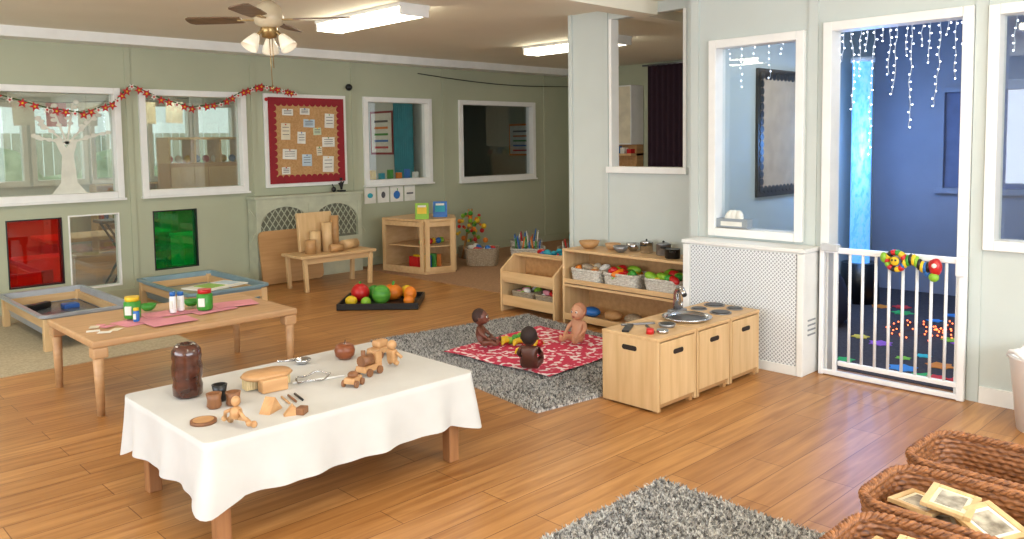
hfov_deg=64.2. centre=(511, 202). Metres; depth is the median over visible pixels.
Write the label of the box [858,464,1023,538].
wicker basket
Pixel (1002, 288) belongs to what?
wall
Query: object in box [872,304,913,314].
light
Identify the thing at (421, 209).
picture book
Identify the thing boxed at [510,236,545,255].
basket
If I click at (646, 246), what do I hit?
saucepan
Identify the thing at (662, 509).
shag rug
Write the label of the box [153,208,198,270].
window
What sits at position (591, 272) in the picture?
storage basket
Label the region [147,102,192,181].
window
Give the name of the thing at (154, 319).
mats
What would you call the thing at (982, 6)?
trim
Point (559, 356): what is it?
play mat
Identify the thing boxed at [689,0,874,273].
wall
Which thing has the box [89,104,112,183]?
window
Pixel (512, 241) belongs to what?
pencils
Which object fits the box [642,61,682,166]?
curtain
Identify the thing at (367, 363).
train
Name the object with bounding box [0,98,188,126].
papers
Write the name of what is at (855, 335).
light
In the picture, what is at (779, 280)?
radiator cover
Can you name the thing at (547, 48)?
fluorescent ceiling light
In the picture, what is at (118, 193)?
window
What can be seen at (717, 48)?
window
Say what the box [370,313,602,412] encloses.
shag rug
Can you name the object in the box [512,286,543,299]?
storage basket
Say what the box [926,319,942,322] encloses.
light
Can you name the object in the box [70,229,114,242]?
wooden table
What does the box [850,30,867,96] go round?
fairy lights
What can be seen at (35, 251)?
window
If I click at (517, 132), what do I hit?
poster
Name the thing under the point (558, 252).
basket
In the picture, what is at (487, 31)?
ceiling
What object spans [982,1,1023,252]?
window
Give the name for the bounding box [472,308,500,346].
baby doll
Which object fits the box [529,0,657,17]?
ceiling beam
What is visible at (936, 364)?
light
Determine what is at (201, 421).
wooden disc
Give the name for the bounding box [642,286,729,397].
base cabinet
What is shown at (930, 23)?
fairy lights
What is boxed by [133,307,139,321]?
glue bottle
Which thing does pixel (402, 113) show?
curtain
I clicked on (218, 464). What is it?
table
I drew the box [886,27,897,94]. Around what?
fairy lights
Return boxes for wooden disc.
[190,415,216,426]
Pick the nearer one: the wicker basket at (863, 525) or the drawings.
the wicker basket at (863, 525)
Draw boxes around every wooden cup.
[206,391,221,409]
[211,382,226,401]
[225,389,240,406]
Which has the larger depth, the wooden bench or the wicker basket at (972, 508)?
the wooden bench
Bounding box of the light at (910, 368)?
[889,356,952,380]
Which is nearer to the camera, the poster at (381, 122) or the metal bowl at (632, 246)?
the metal bowl at (632, 246)
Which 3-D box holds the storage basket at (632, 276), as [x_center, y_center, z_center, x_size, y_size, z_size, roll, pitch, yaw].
[0.879,0.573,6.253,0.272,0.177,0.339,-5,6,-44]
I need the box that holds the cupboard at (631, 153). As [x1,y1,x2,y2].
[619,85,643,165]
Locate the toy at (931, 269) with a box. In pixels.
[880,249,941,281]
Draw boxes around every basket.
[464,243,499,265]
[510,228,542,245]
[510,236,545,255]
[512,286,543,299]
[532,249,561,255]
[535,290,552,302]
[557,234,569,248]
[571,263,610,286]
[603,265,646,291]
[644,269,682,298]
[819,511,970,538]
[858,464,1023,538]
[905,430,1023,491]
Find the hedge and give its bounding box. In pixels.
[0,148,203,181]
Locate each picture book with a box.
[415,203,428,218]
[433,201,446,216]
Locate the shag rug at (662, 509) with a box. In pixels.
[540,475,825,538]
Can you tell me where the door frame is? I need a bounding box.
[820,5,975,392]
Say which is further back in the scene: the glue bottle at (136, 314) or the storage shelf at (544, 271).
the storage shelf at (544, 271)
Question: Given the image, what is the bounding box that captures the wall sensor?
[345,84,351,90]
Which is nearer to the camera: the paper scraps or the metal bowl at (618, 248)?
the paper scraps
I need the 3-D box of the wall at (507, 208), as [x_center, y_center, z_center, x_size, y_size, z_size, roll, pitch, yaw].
[-3.363,-0.355,8.219,11.600,2.500,0.100,-5,6,-44]
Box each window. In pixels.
[0,84,126,206]
[0,102,31,187]
[5,217,64,289]
[29,103,90,186]
[68,212,122,287]
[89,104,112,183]
[137,89,250,198]
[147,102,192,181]
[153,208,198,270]
[193,103,235,161]
[362,97,434,186]
[458,100,537,182]
[606,8,688,173]
[708,30,805,242]
[933,83,1023,195]
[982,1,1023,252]
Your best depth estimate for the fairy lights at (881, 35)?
4.94 m
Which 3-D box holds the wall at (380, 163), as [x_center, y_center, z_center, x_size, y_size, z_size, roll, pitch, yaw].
[-2.282,-0.666,12.245,0.070,2.500,4.200,-5,6,-44]
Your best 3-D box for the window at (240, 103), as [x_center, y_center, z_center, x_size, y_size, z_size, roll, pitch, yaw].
[-3.228,-0.604,8.296,1.110,1.060,0.155,-5,6,-44]
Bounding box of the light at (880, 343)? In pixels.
[869,340,892,345]
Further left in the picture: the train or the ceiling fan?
the ceiling fan
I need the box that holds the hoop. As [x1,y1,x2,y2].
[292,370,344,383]
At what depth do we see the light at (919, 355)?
5.40 m
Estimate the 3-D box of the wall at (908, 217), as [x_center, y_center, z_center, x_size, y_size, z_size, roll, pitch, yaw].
[4.841,-0.348,6.568,0.100,2.500,3.920,-5,6,-44]
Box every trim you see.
[0,24,567,76]
[123,47,547,287]
[568,0,989,401]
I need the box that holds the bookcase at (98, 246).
[89,182,157,252]
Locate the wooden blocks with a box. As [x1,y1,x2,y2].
[259,396,307,416]
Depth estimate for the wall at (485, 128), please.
13.27 m
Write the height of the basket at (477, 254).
0.253 m
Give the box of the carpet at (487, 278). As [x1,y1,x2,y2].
[363,239,568,292]
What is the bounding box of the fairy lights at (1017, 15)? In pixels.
[1012,15,1018,50]
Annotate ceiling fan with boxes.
[185,0,351,89]
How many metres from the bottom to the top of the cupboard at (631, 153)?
2.200 m
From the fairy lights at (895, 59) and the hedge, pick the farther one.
the hedge
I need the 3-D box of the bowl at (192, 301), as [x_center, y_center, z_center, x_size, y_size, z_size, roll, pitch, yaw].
[-2.065,0.644,5.258,0.100,0.040,0.100,-5,6,-44]
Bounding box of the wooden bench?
[281,246,375,292]
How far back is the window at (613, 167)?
6.51 m
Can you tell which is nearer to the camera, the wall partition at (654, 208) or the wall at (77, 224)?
the wall partition at (654, 208)
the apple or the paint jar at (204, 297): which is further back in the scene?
the paint jar at (204, 297)
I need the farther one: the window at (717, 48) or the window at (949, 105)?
the window at (949, 105)
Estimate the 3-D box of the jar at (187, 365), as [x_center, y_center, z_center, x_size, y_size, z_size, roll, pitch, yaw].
[-1.355,0.695,3.400,0.124,0.225,0.124,-5,6,-44]
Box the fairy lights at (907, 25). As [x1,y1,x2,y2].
[905,25,914,127]
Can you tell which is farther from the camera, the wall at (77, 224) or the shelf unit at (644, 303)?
the wall at (77, 224)
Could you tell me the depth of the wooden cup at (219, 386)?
3.32 m
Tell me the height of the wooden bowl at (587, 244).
0.060 m
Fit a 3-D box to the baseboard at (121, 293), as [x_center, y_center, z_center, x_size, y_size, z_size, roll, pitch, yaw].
[-3.305,0.844,8.265,11.600,0.100,0.018,-5,6,-44]
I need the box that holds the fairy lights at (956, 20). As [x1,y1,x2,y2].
[932,20,962,106]
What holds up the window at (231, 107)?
in the wall at (77, 224)
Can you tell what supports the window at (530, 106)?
in the wall at (507, 208)
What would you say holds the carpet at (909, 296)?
on the floor
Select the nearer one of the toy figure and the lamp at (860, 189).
the toy figure
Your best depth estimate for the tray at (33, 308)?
6.63 m
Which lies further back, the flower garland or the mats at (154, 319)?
the flower garland
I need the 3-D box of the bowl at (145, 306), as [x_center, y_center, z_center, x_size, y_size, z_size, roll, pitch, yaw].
[-2.286,0.656,5.128,0.100,0.040,0.100,-5,6,-44]
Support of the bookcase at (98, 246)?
on the floor
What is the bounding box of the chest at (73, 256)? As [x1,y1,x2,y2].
[72,254,76,284]
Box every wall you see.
[0,39,568,304]
[0,92,235,251]
[368,102,422,178]
[463,60,682,231]
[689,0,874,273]
[689,0,1023,398]
[871,15,1023,295]
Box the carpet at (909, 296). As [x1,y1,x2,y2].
[837,287,955,390]
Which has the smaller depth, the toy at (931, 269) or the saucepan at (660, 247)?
the toy at (931, 269)
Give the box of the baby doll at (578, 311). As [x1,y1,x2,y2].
[559,302,586,343]
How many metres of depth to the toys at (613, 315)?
6.36 m
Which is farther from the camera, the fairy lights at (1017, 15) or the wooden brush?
the fairy lights at (1017, 15)
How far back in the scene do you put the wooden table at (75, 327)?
4.91 m
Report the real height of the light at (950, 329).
0.013 m
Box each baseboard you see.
[0,232,569,315]
[978,386,1013,409]
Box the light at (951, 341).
[941,337,953,343]
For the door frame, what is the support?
in the wall at (1002, 288)
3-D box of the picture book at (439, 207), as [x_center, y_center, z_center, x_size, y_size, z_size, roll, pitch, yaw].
[-0.827,0.071,9.379,0.160,0.176,0.132,-1,4,-4]
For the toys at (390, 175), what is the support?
on the window at (427, 142)
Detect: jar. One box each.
[123,295,140,318]
[171,341,202,399]
[196,288,212,310]
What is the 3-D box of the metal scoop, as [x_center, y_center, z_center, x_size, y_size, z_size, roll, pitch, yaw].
[-1.026,0.753,3.863,0.152,0.033,0.084,-5,6,-44]
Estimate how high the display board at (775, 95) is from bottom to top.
1.000 m
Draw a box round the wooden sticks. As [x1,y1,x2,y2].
[281,393,303,403]
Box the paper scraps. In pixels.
[86,324,121,333]
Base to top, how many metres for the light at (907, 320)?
0.013 m
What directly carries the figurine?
on the radiator cover at (269, 212)
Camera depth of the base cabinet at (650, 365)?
4.45 m
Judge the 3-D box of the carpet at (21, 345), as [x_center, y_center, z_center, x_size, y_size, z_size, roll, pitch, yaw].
[-4.192,1.080,5.850,2.950,0.006,2.230,-5,6,-44]
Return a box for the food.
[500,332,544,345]
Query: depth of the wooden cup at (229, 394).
3.26 m
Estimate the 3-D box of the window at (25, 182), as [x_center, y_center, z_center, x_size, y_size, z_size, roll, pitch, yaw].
[-6.822,-0.762,10.797,0.730,1.130,0.155,-5,6,-44]
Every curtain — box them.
[393,103,413,177]
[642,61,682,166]
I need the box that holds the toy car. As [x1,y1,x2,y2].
[366,338,388,357]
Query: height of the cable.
0.094 m
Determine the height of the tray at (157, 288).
0.284 m
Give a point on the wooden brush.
(270, 379)
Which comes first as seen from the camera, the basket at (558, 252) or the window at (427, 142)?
the basket at (558, 252)
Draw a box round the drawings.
[364,185,414,203]
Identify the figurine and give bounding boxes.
[331,177,345,191]
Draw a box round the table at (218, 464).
[120,342,481,538]
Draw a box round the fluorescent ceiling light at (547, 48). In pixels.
[522,41,567,55]
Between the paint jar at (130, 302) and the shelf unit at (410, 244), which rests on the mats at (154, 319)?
the paint jar at (130, 302)
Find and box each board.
[258,229,323,284]
[262,93,347,187]
[755,68,794,197]
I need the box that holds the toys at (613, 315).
[586,306,641,321]
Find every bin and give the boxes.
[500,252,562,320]
[1006,346,1023,432]
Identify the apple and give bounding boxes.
[334,340,354,359]
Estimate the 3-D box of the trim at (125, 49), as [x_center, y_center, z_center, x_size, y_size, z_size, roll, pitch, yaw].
[-2.281,-0.396,9.187,7.750,2.410,0.012,-5,6,-44]
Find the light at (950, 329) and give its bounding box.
[919,321,954,338]
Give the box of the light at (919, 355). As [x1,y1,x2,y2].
[917,354,931,357]
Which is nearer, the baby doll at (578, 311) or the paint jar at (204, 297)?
the paint jar at (204, 297)
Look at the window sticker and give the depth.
7.50 m
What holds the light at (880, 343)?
on the carpet at (909, 296)
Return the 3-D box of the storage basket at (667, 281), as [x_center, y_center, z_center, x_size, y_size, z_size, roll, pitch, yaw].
[1.151,0.587,5.973,0.259,0.182,0.339,-5,6,-44]
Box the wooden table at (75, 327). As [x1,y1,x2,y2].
[47,293,296,416]
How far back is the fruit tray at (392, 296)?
7.33 m
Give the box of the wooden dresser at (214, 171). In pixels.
[156,137,237,188]
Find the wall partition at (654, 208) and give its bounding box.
[572,0,688,254]
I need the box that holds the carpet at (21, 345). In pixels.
[0,315,193,377]
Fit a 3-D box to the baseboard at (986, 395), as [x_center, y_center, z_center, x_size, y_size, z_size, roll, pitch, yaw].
[3.728,1.119,3.248,0.018,0.090,3.380,-5,6,-44]
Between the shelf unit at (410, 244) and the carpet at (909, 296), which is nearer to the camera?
the carpet at (909, 296)
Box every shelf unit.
[382,213,456,274]
[562,246,682,326]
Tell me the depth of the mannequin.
3.00 m
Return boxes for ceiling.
[0,0,682,68]
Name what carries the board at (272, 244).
on the floor
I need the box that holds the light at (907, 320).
[886,320,913,337]
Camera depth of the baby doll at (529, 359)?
5.01 m
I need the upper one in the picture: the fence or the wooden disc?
the fence
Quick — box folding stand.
[93,218,116,283]
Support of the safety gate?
attached to the wall at (1002, 288)
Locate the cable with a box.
[418,73,567,86]
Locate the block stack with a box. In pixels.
[295,211,358,253]
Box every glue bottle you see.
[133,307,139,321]
[169,291,176,312]
[177,291,184,310]
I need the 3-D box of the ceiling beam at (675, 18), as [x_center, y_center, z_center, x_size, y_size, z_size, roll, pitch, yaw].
[2.367,-1.613,7.738,3.880,0.080,0.150,-5,6,-44]
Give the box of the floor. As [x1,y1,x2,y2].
[0,251,1023,538]
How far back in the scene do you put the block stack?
8.40 m
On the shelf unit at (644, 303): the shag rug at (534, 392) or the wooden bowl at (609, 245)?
the wooden bowl at (609, 245)
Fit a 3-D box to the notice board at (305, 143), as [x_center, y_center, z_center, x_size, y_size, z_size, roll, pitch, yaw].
[-2.289,-0.698,9.126,1.020,1.020,0.053,-5,6,-44]
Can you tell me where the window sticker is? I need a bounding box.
[30,100,110,194]
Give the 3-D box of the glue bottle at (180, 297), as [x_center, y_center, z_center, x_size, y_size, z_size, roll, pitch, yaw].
[-2.075,0.615,5.104,0.048,0.120,0.047,-5,6,-44]
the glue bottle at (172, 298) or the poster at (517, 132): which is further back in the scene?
the poster at (517, 132)
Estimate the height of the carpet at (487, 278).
0.006 m
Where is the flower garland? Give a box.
[0,83,296,118]
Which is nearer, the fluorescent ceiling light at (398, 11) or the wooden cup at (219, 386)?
the wooden cup at (219, 386)
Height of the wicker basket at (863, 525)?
0.346 m
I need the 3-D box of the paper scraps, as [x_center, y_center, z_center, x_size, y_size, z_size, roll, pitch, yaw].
[-2.343,0.720,4.656,0.282,0.007,0.177,2,5,34]
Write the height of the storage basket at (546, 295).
0.142 m
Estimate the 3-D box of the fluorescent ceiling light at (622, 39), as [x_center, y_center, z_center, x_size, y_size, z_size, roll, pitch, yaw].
[1.045,-1.593,7.788,0.643,0.089,0.520,-5,6,-44]
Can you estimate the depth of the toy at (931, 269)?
4.57 m
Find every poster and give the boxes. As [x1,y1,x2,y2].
[370,110,393,154]
[509,124,526,155]
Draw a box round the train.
[355,349,382,376]
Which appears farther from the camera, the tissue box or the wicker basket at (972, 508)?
the tissue box
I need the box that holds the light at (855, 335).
[851,334,869,338]
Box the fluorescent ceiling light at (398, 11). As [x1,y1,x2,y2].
[315,2,429,33]
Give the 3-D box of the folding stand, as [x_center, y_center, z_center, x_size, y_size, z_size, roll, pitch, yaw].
[-4.019,0.528,8.472,0.500,0.731,0.300,-5,6,-44]
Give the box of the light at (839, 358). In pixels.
[837,357,854,361]
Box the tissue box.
[716,210,752,228]
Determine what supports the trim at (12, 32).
attached to the wall at (507, 208)
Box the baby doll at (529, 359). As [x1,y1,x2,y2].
[516,326,543,368]
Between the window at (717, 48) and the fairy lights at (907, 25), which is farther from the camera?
the window at (717, 48)
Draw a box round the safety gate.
[818,243,967,401]
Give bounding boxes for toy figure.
[386,340,402,365]
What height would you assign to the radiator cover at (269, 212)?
0.920 m
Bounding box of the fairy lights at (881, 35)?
[868,35,882,99]
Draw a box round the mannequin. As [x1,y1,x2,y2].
[221,396,256,427]
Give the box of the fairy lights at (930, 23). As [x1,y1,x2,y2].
[919,23,931,62]
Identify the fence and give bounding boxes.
[0,133,229,177]
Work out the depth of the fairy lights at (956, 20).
4.66 m
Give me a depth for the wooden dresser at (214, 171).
10.57 m
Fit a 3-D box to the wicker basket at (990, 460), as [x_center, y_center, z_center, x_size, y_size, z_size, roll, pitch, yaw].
[1.689,1.050,2.815,0.416,0.346,0.565,-5,6,-44]
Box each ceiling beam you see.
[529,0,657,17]
[630,11,682,26]
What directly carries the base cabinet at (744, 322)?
on the floor
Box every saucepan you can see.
[640,239,652,253]
[656,241,670,255]
[665,248,679,258]
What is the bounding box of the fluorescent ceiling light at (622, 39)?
[618,35,631,45]
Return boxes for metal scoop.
[277,357,310,364]
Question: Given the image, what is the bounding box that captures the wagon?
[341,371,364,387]
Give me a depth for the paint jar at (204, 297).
5.10 m
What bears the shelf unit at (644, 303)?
on the floor
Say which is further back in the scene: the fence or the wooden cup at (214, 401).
the fence
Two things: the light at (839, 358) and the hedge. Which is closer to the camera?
the light at (839, 358)
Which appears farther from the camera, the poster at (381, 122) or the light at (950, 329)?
the poster at (381, 122)
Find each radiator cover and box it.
[246,190,365,280]
[681,236,819,376]
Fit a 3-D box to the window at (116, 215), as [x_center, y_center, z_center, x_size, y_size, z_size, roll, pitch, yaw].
[-3.943,0.453,7.701,0.450,0.700,0.106,-5,6,-44]
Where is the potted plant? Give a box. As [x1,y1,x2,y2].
[456,209,487,258]
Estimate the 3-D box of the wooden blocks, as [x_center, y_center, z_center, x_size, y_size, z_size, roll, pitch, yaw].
[-0.884,0.789,3.178,0.180,0.058,0.093,1,4,18]
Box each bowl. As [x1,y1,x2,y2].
[141,303,156,310]
[184,298,196,305]
[579,240,599,248]
[605,242,620,249]
[613,245,627,252]
[626,242,639,250]
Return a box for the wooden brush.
[240,366,292,393]
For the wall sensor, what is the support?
attached to the wall at (507, 208)
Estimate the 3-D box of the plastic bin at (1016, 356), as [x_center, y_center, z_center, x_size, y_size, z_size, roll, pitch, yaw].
[2.628,0.918,3.996,0.362,0.412,0.362,-5,6,-44]
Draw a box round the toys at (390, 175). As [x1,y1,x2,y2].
[370,169,418,179]
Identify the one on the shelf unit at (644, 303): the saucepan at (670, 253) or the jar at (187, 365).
the saucepan at (670, 253)
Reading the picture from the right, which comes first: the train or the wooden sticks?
the train
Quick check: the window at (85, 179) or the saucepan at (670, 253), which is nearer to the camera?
the saucepan at (670, 253)
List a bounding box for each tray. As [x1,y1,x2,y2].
[0,285,123,351]
[137,270,268,303]
[336,281,424,310]
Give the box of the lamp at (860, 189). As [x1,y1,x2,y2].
[840,57,878,304]
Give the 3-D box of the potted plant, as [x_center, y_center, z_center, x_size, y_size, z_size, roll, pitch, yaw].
[-0.515,0.385,10.327,0.354,0.623,0.323,-5,6,-44]
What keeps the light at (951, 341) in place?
on the carpet at (909, 296)
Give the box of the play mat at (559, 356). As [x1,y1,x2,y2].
[444,326,602,376]
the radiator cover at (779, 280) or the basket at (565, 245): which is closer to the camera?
the radiator cover at (779, 280)
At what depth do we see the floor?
3.87 m
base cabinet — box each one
[602,319,696,412]
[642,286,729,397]
[683,302,758,383]
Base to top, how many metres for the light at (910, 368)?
0.006 m
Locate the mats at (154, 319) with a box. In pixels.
[110,299,258,326]
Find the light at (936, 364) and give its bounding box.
[925,362,953,368]

